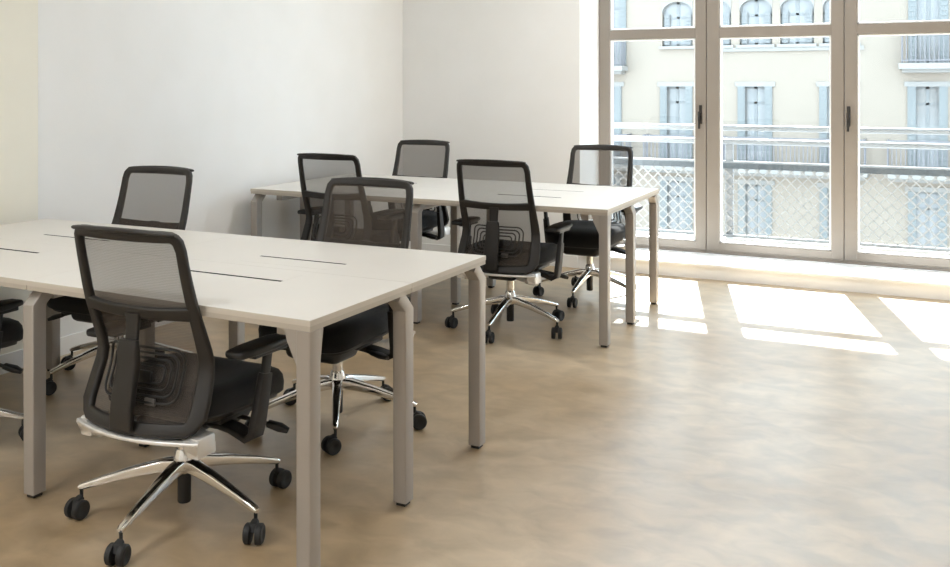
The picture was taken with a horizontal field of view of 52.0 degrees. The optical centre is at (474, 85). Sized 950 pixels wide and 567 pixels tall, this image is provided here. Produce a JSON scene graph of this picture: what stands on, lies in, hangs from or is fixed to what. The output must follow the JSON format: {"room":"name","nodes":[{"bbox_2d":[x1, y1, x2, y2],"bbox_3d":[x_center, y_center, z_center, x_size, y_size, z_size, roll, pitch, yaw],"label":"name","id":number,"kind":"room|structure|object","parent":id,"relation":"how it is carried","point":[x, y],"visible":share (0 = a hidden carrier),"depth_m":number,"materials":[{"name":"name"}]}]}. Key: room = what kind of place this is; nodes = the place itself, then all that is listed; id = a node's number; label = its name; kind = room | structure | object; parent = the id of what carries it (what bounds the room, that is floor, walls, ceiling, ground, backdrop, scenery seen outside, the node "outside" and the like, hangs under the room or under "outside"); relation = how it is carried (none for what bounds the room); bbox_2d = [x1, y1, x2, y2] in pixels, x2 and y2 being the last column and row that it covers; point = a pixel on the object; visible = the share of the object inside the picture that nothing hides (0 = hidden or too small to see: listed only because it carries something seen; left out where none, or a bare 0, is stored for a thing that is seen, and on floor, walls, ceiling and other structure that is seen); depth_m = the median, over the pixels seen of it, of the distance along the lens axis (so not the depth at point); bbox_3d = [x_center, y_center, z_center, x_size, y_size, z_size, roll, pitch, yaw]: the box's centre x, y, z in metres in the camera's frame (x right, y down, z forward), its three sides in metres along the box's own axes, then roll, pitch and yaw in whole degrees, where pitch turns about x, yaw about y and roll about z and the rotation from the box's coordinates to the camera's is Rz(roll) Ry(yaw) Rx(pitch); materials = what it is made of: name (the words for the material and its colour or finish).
{"room":"open-plan office","nodes":[
{"label":"open-plan office","id":0,"kind":"room"},
{"bbox_2d":[0,0,402,354],"bbox_3d":[-2.940,-0.163,4.052,0.312,3.200,11.050,0,0,26],"label":"wall","id":1,"kind":"structure","parent":0,"point":[229,92],"depth_m":6.11,"materials":[{"name":"white paint"}]},
{"bbox_2d":[0,330,96,374],"bbox_3d":[-2.936,1.389,3.708,0.026,0.095,10.436,0,0,26],"label":"baseboard","id":2,"kind":"structure","parent":1,"relation":"attached to","point":[66,342],"depth_m":5.20,"materials":[{"name":"white"}]},
{"bbox_2d":[0,266,949,566],"bbox_3d":[0.556,1.497,2.236,8.190,0.120,11.300,0,0,26],"label":"floor","id":3,"kind":"structure","parent":0,"point":[732,424],"depth_m":3.86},
{"bbox_2d":[0,299,23,440],"bbox_3d":[-2.175,0.926,3.854,0.733,1.021,0.756,0,0,22],"label":"office chair","id":4,"kind":"object","parent":3,"relation":"on","point":[11,330],"visible":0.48,"depth_m":3.90,"materials":[{"name":"black plastic"}]},
{"bbox_2d":[1,317,22,343],"bbox_3d":[-2.132,0.998,3.905,0.500,0.123,0.464,0,0,22],"label":"seat cushion","id":5,"kind":"object","parent":4,"relation":"on","point":[12,329],"depth_m":3.92,"materials":[{"name":"black fabric"}]},
{"bbox_2d":[46,166,193,394],"bbox_3d":[-1.761,0.926,4.804,0.734,1.021,0.756,0,0,25],"label":"office chair","id":6,"kind":"object","parent":3,"relation":"on","point":[149,196],"visible":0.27,"depth_m":4.97,"materials":[{"name":"black fabric"}]},
{"bbox_2d":[47,296,89,314],"bbox_3d":[-1.769,0.998,4.737,0.500,0.123,0.464,0,0,25],"label":"seat cushion","id":7,"kind":"object","parent":6,"relation":"on","point":[64,304],"depth_m":4.54,"materials":[{"name":"black fabric"}]},
{"bbox_2d":[64,224,291,566],"bbox_3d":[-0.966,0.936,3.240,0.727,1.001,0.747,0,0,26],"label":"office chair","id":8,"kind":"object","parent":3,"relation":"on","point":[156,378],"visible":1,"depth_m":3.06,"materials":[{"name":"black fabric"}]},
{"bbox_2d":[208,356,283,418],"bbox_3d":[-0.947,1.018,3.318,0.500,0.123,0.464,0,0,26],"label":"seat cushion","id":9,"kind":"object","parent":8,"relation":"on","point":[231,396],"depth_m":3.19,"materials":[{"name":"black fabric"}]},
{"bbox_2d":[0,219,485,566],"bbox_3d":[-1.329,1.057,3.899,2.500,0.760,1.200,0,0,26],"label":"desk","id":10,"kind":"object","parent":3,"relation":"on","point":[299,288],"visible":0.77,"depth_m":3.40,"materials":[{"name":"white laminate"}]},
{"bbox_2d":[0,239,78,284],"bbox_3d":[-1.994,0.686,3.933,1.250,0.018,0.589,0,0,26],"label":"countertop","id":11,"kind":"structure","parent":10,"relation":"on","point":[16,267],"depth_m":3.73,"materials":[{"name":"white laminate"}]},
{"bbox_2d":[0,219,235,246],"bbox_3d":[-1.754,0.686,4.446,1.253,0.018,0.574,0,0,26],"label":"countertop","id":12,"kind":"structure","parent":10,"relation":"on","point":[53,227],"depth_m":4.53,"materials":[{"name":"white laminate"}]},
{"bbox_2d":[26,259,411,326],"bbox_3d":[-0.897,0.686,3.358,1.247,0.018,0.614,0,0,26],"label":"countertop","id":13,"kind":"structure","parent":10,"relation":"on","point":[309,299],"depth_m":3.21,"materials":[{"name":"white laminate"}]},
{"bbox_2d":[185,235,485,287],"bbox_3d":[-0.642,0.686,3.893,1.250,0.018,0.599,0,0,26],"label":"countertop","id":14,"kind":"structure","parent":10,"relation":"on","point":[416,267],"depth_m":3.86,"materials":[{"name":"white laminate"}]},
{"bbox_2d":[245,177,426,455],"bbox_3d":[-0.570,0.926,4.174,0.756,1.021,0.735,0,0,26],"label":"office chair","id":15,"kind":"object","parent":3,"relation":"on","point":[369,211],"visible":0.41,"depth_m":4.25,"materials":[{"name":"black fabric"}]},
{"bbox_2d":[258,304,388,353],"bbox_3d":[-0.614,0.998,4.097,0.500,0.123,0.464,0,0,26],"label":"seat cushion","id":16,"kind":"object","parent":15,"relation":"on","point":[359,331],"depth_m":3.90,"materials":[{"name":"black fabric"}]},
{"bbox_2d":[297,153,410,302],"bbox_3d":[-0.824,0.926,6.274,0.730,1.021,0.753,0,0,26],"label":"office chair","id":17,"kind":"object","parent":3,"relation":"on","point":[316,170],"visible":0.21,"depth_m":6.11,"materials":[{"name":"black plastic"}]},
{"bbox_2d":[392,140,449,248],"bbox_3d":[-0.498,0.926,7.288,0.754,1.021,0.733,0,0,26],"label":"office chair","id":18,"kind":"object","parent":3,"relation":"on","point":[414,158],"visible":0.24,"depth_m":7.43,"materials":[{"name":"black plastic"}]},
{"bbox_2d":[422,210,436,229],"bbox_3d":[-0.536,0.998,7.205,0.500,0.123,0.464,0,0,26],"label":"seat cushion","id":19,"kind":"object","parent":18,"relation":"on","point":[429,217],"depth_m":7.10,"materials":[{"name":"black fabric"}]},
{"bbox_2d":[250,174,658,347],"bbox_3d":[-0.126,1.057,6.422,2.500,0.760,1.208,0,0,26],"label":"desk","id":20,"kind":"object","parent":3,"relation":"on","point":[597,203],"visible":0.59,"depth_m":5.96,"materials":[{"name":"white laminate"}]},
{"bbox_2d":[250,181,454,197],"bbox_3d":[-0.804,0.686,6.422,1.250,0.018,0.603,0,0,26],"label":"countertop","id":21,"kind":"structure","parent":20,"relation":"on","point":[292,187],"depth_m":6.36,"materials":[{"name":"white laminate"}]},
{"bbox_2d":[362,174,457,188],"bbox_3d":[-0.554,0.686,6.971,1.246,0.018,0.603,0,0,26],"label":"countertop","id":22,"kind":"structure","parent":20,"relation":"on","point":[420,181],"depth_m":6.97,"materials":[{"name":"white laminate"}]},
{"bbox_2d":[413,189,635,212],"bbox_3d":[0.298,0.686,5.875,1.254,0.018,0.603,0,0,26],"label":"countertop","id":23,"kind":"structure","parent":20,"relation":"on","point":[603,204],"depth_m":5.75,"materials":[{"name":"white laminate"}]},
{"bbox_2d":[456,182,658,200],"bbox_3d":[0.545,0.686,6.426,1.250,0.018,0.603,0,0,26],"label":"countertop","id":24,"kind":"structure","parent":20,"relation":"on","point":[638,193],"depth_m":6.36,"materials":[{"name":"white laminate"}]},
{"bbox_2d":[445,159,572,343],"bbox_3d":[0.207,0.926,5.741,0.720,1.021,0.732,0,0,26],"label":"office chair","id":25,"kind":"object","parent":3,"relation":"on","point":[498,220],"visible":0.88,"depth_m":5.57,"materials":[{"name":"black plastic"}]},
{"bbox_2d":[539,242,556,264],"bbox_3d":[0.237,0.998,5.825,0.500,0.123,0.464,0,0,26],"label":"seat cushion","id":26,"kind":"object","parent":25,"relation":"on","point":[547,251],"depth_m":5.68,"materials":[{"name":"black fabric"}]},
{"bbox_2d":[533,144,642,307],"bbox_3d":[0.767,0.926,6.604,0.744,1.021,0.741,0,0,26],"label":"office chair","id":27,"kind":"object","parent":3,"relation":"on","point":[593,164],"visible":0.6,"depth_m":6.72,"materials":[{"name":"black plastic"}]},
{"bbox_2d":[545,220,624,248],"bbox_3d":[0.755,0.998,6.577,0.500,0.123,0.464,0,0,26],"label":"seat cushion","id":28,"kind":"object","parent":27,"relation":"on","point":[583,234],"depth_m":6.41,"materials":[{"name":"black fabric"}]},
{"bbox_2d":[403,0,949,300],"bbox_3d":[2.963,-0.163,6.979,7.690,3.200,0.662,0,0,26],"label":"wall","id":29,"kind":"structure","parent":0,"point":[511,80],"depth_m":7.90,"materials":[{"name":"white paint"}]},
{"bbox_2d":[422,243,576,267],"bbox_3d":[0.090,1.389,8.040,1.600,0.095,0.014,0,0,26],"label":"baseboard","id":30,"kind":"structure","parent":29,"relation":"attached to","point":[570,261],"depth_m":8.18,"materials":[{"name":"white"}]},
{"bbox_2d":[599,0,706,252],"bbox_3d":[1.435,-0.094,7.901,0.892,2.838,0.147,0,0,26],"label":"window","id":31,"kind":"structure","parent":29,"relation":"attached to","point":[608,35],"depth_m":7.80,"materials":[{"name":"beige paint"}]},
{"bbox_2d":[707,0,844,263],"bbox_3d":[2.305,-0.094,7.502,1.024,2.838,0.090,0,0,26],"label":"window","id":32,"kind":"structure","parent":29,"relation":"attached to","point":[716,32],"depth_m":7.48,"materials":[{"name":"beige paint"}]},
{"bbox_2d":[844,0,949,271],"bbox_3d":[3.210,-0.094,7.021,1.024,2.838,0.147,0,0,26],"label":"window","id":33,"kind":"structure","parent":29,"relation":"attached to","point":[854,28],"depth_m":7.20,"materials":[{"name":"beige paint"}]},
{"bbox_2d":[636,230,949,255],"bbox_3d":[2.826,1.487,7.952,9.000,0.300,0.960,0,0,26],"label":"floor","id":34,"kind":"structure","parent":0,"point":[738,239],"depth_m":8.30,"materials":[{"name":"grey concrete"}]},
{"bbox_2d":[614,123,949,251],"bbox_3d":[2.993,0.844,8.290,8.800,0.995,0.066,0,0,26],"label":"balcony railing","id":35,"kind":"object","parent":34,"relation":"on","point":[729,164],"visible":0.41,"depth_m":8.40,"materials":[{"name":"grey metal"}]},
{"label":"outside","id":36,"kind":"structure","parent":0,"visible":0},
{"bbox_3d":[4.158,7.537,19.647,70.000,0.200,21.100,0,0,26],"label":"street","id":37,"kind":"object","parent":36,"visible":0},
{"bbox_2d":[614,0,949,247],"bbox_3d":[8.862,-0.563,29.135,34.000,16.000,1.320,0,0,26],"label":"apartment building","id":38,"kind":"structure","parent":37,"relation":"on","point":[905,79],"depth_m":28.85,"materials":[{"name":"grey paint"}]},
{"bbox_2d":[615,86,621,145],"bbox_3d":[4.582,1.207,31.173,0.220,2.380,0.070,0,0,26],"label":"shutter","id":39,"kind":"object","parent":38,"relation":"hanging from","point":[618,89],"depth_m":31.14,"materials":[{"name":"blue wood"}]},
{"bbox_2d":[619,0,625,65],"bbox_3d":[4.725,-1.818,31.102,0.220,2.330,0.070,0,0,26],"label":"shutter","id":40,"kind":"object","parent":38,"relation":"hanging from","point":[622,3],"depth_m":31.07,"materials":[{"name":"blue wood"}]},
{"bbox_2d":[660,181,666,228],"bbox_3d":[5.917,3.867,30.512,0.220,1.800,0.070,0,0,26],"label":"shutter","id":41,"kind":"object","parent":38,"relation":"hanging from","point":[662,183],"depth_m":30.48,"materials":[{"name":"blue"}]},
{"bbox_2d":[660,86,666,157],"bbox_3d":[5.908,1.207,30.516,0.220,2.380,0.070,0,0,26],"label":"shutter","id":42,"kind":"object","parent":38,"relation":"hanging from","point":[663,89],"depth_m":30.48,"materials":[{"name":"blue wood"}]},
{"bbox_2d":[664,14,669,45],"bbox_3d":[6.037,-1.758,30.575,0.180,0.970,0.050,0,0,26],"label":"shutter","id":43,"kind":"object","parent":38,"relation":"hanging from","point":[666,16],"depth_m":30.56,"materials":[{"name":"blue wood"}]},
{"bbox_2d":[685,182,691,230],"bbox_3d":[6.615,3.867,30.165,0.220,1.800,0.070,0,0,26],"label":"shutter","id":44,"kind":"object","parent":38,"relation":"hanging from","point":[688,210],"depth_m":30.14,"materials":[{"name":"blue"}]},
{"bbox_2d":[686,14,691,44],"bbox_3d":[6.646,-1.758,30.273,0.180,0.970,0.050,0,0,26],"label":"shutter","id":45,"kind":"object","parent":38,"relation":"hanging from","point":[688,16],"depth_m":30.25,"materials":[{"name":"blue wood"}]},
{"bbox_2d":[685,86,692,158],"bbox_3d":[6.624,1.207,30.161,0.220,2.380,0.070,0,0,26],"label":"shutter","id":46,"kind":"object","parent":38,"relation":"hanging from","point":[688,89],"depth_m":30.14,"materials":[{"name":"blue"}]},
{"bbox_2d":[724,12,729,43],"bbox_3d":[7.704,-1.758,29.749,0.180,0.970,0.050,0,0,26],"label":"shutter","id":47,"kind":"object","parent":38,"relation":"hanging from","point":[726,14],"depth_m":29.73,"materials":[{"name":"blue"}]},
{"bbox_2d":[737,87,744,160],"bbox_3d":[8.058,1.207,29.450,0.220,2.380,0.070,0,0,26],"label":"shutter","id":48,"kind":"object","parent":38,"relation":"hanging from","point":[740,90],"depth_m":29.42,"materials":[{"name":"blue wood"}]},
{"bbox_2d":[738,184,745,234],"bbox_3d":[8.067,3.867,29.446,0.220,1.800,0.070,0,0,26],"label":"shutter","id":49,"kind":"object","parent":38,"relation":"hanging from","point":[741,213],"depth_m":29.42,"materials":[{"name":"blue wood"}]},
{"bbox_2d":[742,12,747,43],"bbox_3d":[8.178,-1.758,29.513,0.180,0.970,0.050,0,0,26],"label":"shutter","id":50,"kind":"object","parent":38,"relation":"hanging from","point":[744,14],"depth_m":29.49,"materials":[{"name":"blue wood"}]},
{"bbox_2d":[765,11,770,43],"bbox_3d":[8.788,-1.758,29.211,0.180,0.970,0.050,0,0,26],"label":"shutter","id":51,"kind":"object","parent":38,"relation":"hanging from","point":[767,13],"depth_m":29.19,"materials":[{"name":"blue wood"}]},
{"bbox_2d":[764,185,771,235],"bbox_3d":[8.766,3.867,29.099,0.220,1.800,0.070,0,0,26],"label":"shutter","id":52,"kind":"object","parent":38,"relation":"hanging from","point":[768,209],"depth_m":29.07,"materials":[{"name":"blue"}]},
{"bbox_2d":[765,87,771,161],"bbox_3d":[8.775,1.207,29.095,0.220,2.380,0.070,0,0,26],"label":"shutter","id":53,"kind":"object","parent":38,"relation":"hanging from","point":[768,90],"depth_m":29.07,"materials":[{"name":"blue wood"}]},
{"bbox_2d":[782,11,788,42],"bbox_3d":[9.245,-1.758,28.985,0.180,0.970,0.050,0,0,26],"label":"shutter","id":54,"kind":"object","parent":38,"relation":"hanging from","point":[785,14],"depth_m":28.96,"materials":[{"name":"blue wood"}]},
{"bbox_2d":[806,10,812,42],"bbox_3d":[9.854,-1.758,28.683,0.180,0.970,0.050,0,0,26],"label":"shutter","id":55,"kind":"object","parent":38,"relation":"hanging from","point":[809,13],"depth_m":28.66,"materials":[{"name":"blue"}]},
{"bbox_2d":[819,87,826,163],"bbox_3d":[10.163,1.207,28.406,0.220,2.380,0.070,0,0,26],"label":"shutter","id":56,"kind":"object","parent":38,"relation":"hanging from","point":[822,90],"depth_m":28.38,"materials":[{"name":"blue"}]},
{"bbox_2d":[819,187,827,239],"bbox_3d":[10.172,3.867,28.402,0.220,1.800,0.070,0,0,26],"label":"shutter","id":57,"kind":"object","parent":38,"relation":"hanging from","point":[825,190],"depth_m":28.37,"materials":[{"name":"blue"}]},
{"bbox_2d":[825,9,829,41],"bbox_3d":[10.320,-1.758,28.452,0.180,0.970,0.050,0,0,26],"label":"shutter","id":58,"kind":"object","parent":38,"relation":"hanging from","point":[827,11],"depth_m":28.44,"materials":[{"name":"blue"}]},
{"bbox_2d":[907,87,915,166],"bbox_3d":[12.278,1.207,27.358,0.220,2.380,0.070,0,0,26],"label":"shutter","id":59,"kind":"object","parent":38,"relation":"hanging from","point":[911,91],"depth_m":27.33,"materials":[{"name":"blue wood"}]},
{"bbox_2d":[908,191,915,245],"bbox_3d":[12.287,3.867,27.354,0.220,1.800,0.070,0,0,26],"label":"shutter","id":60,"kind":"object","parent":38,"relation":"hanging from","point":[910,194],"depth_m":27.33,"materials":[{"name":"blue wood"}]},
{"bbox_2d":[908,0,916,62],"bbox_3d":[12.296,-1.818,27.349,0.220,2.330,0.070,0,0,26],"label":"shutter","id":61,"kind":"object","parent":38,"relation":"hanging from","point":[912,4],"depth_m":27.33,"materials":[{"name":"blue wood"}]},
{"bbox_2d":[938,193,946,247],"bbox_3d":[12.986,3.867,27.007,0.220,1.800,0.070,0,0,26],"label":"shutter","id":62,"kind":"object","parent":38,"relation":"hanging from","point":[941,201],"depth_m":26.99,"materials":[{"name":"blue"}]},
{"bbox_2d":[939,87,947,167],"bbox_3d":[12.995,1.207,27.003,0.220,2.380,0.070,0,0,26],"label":"shutter","id":63,"kind":"object","parent":38,"relation":"hanging from","point":[943,91],"depth_m":26.97,"materials":[{"name":"blue wood"}]},
{"bbox_2d":[940,0,947,61],"bbox_3d":[13.013,-1.818,26.994,0.220,2.330,0.070,0,0,26],"label":"shutter","id":64,"kind":"object","parent":38,"relation":"hanging from","point":[943,3],"depth_m":26.97,"materials":[{"name":"blue wood"}]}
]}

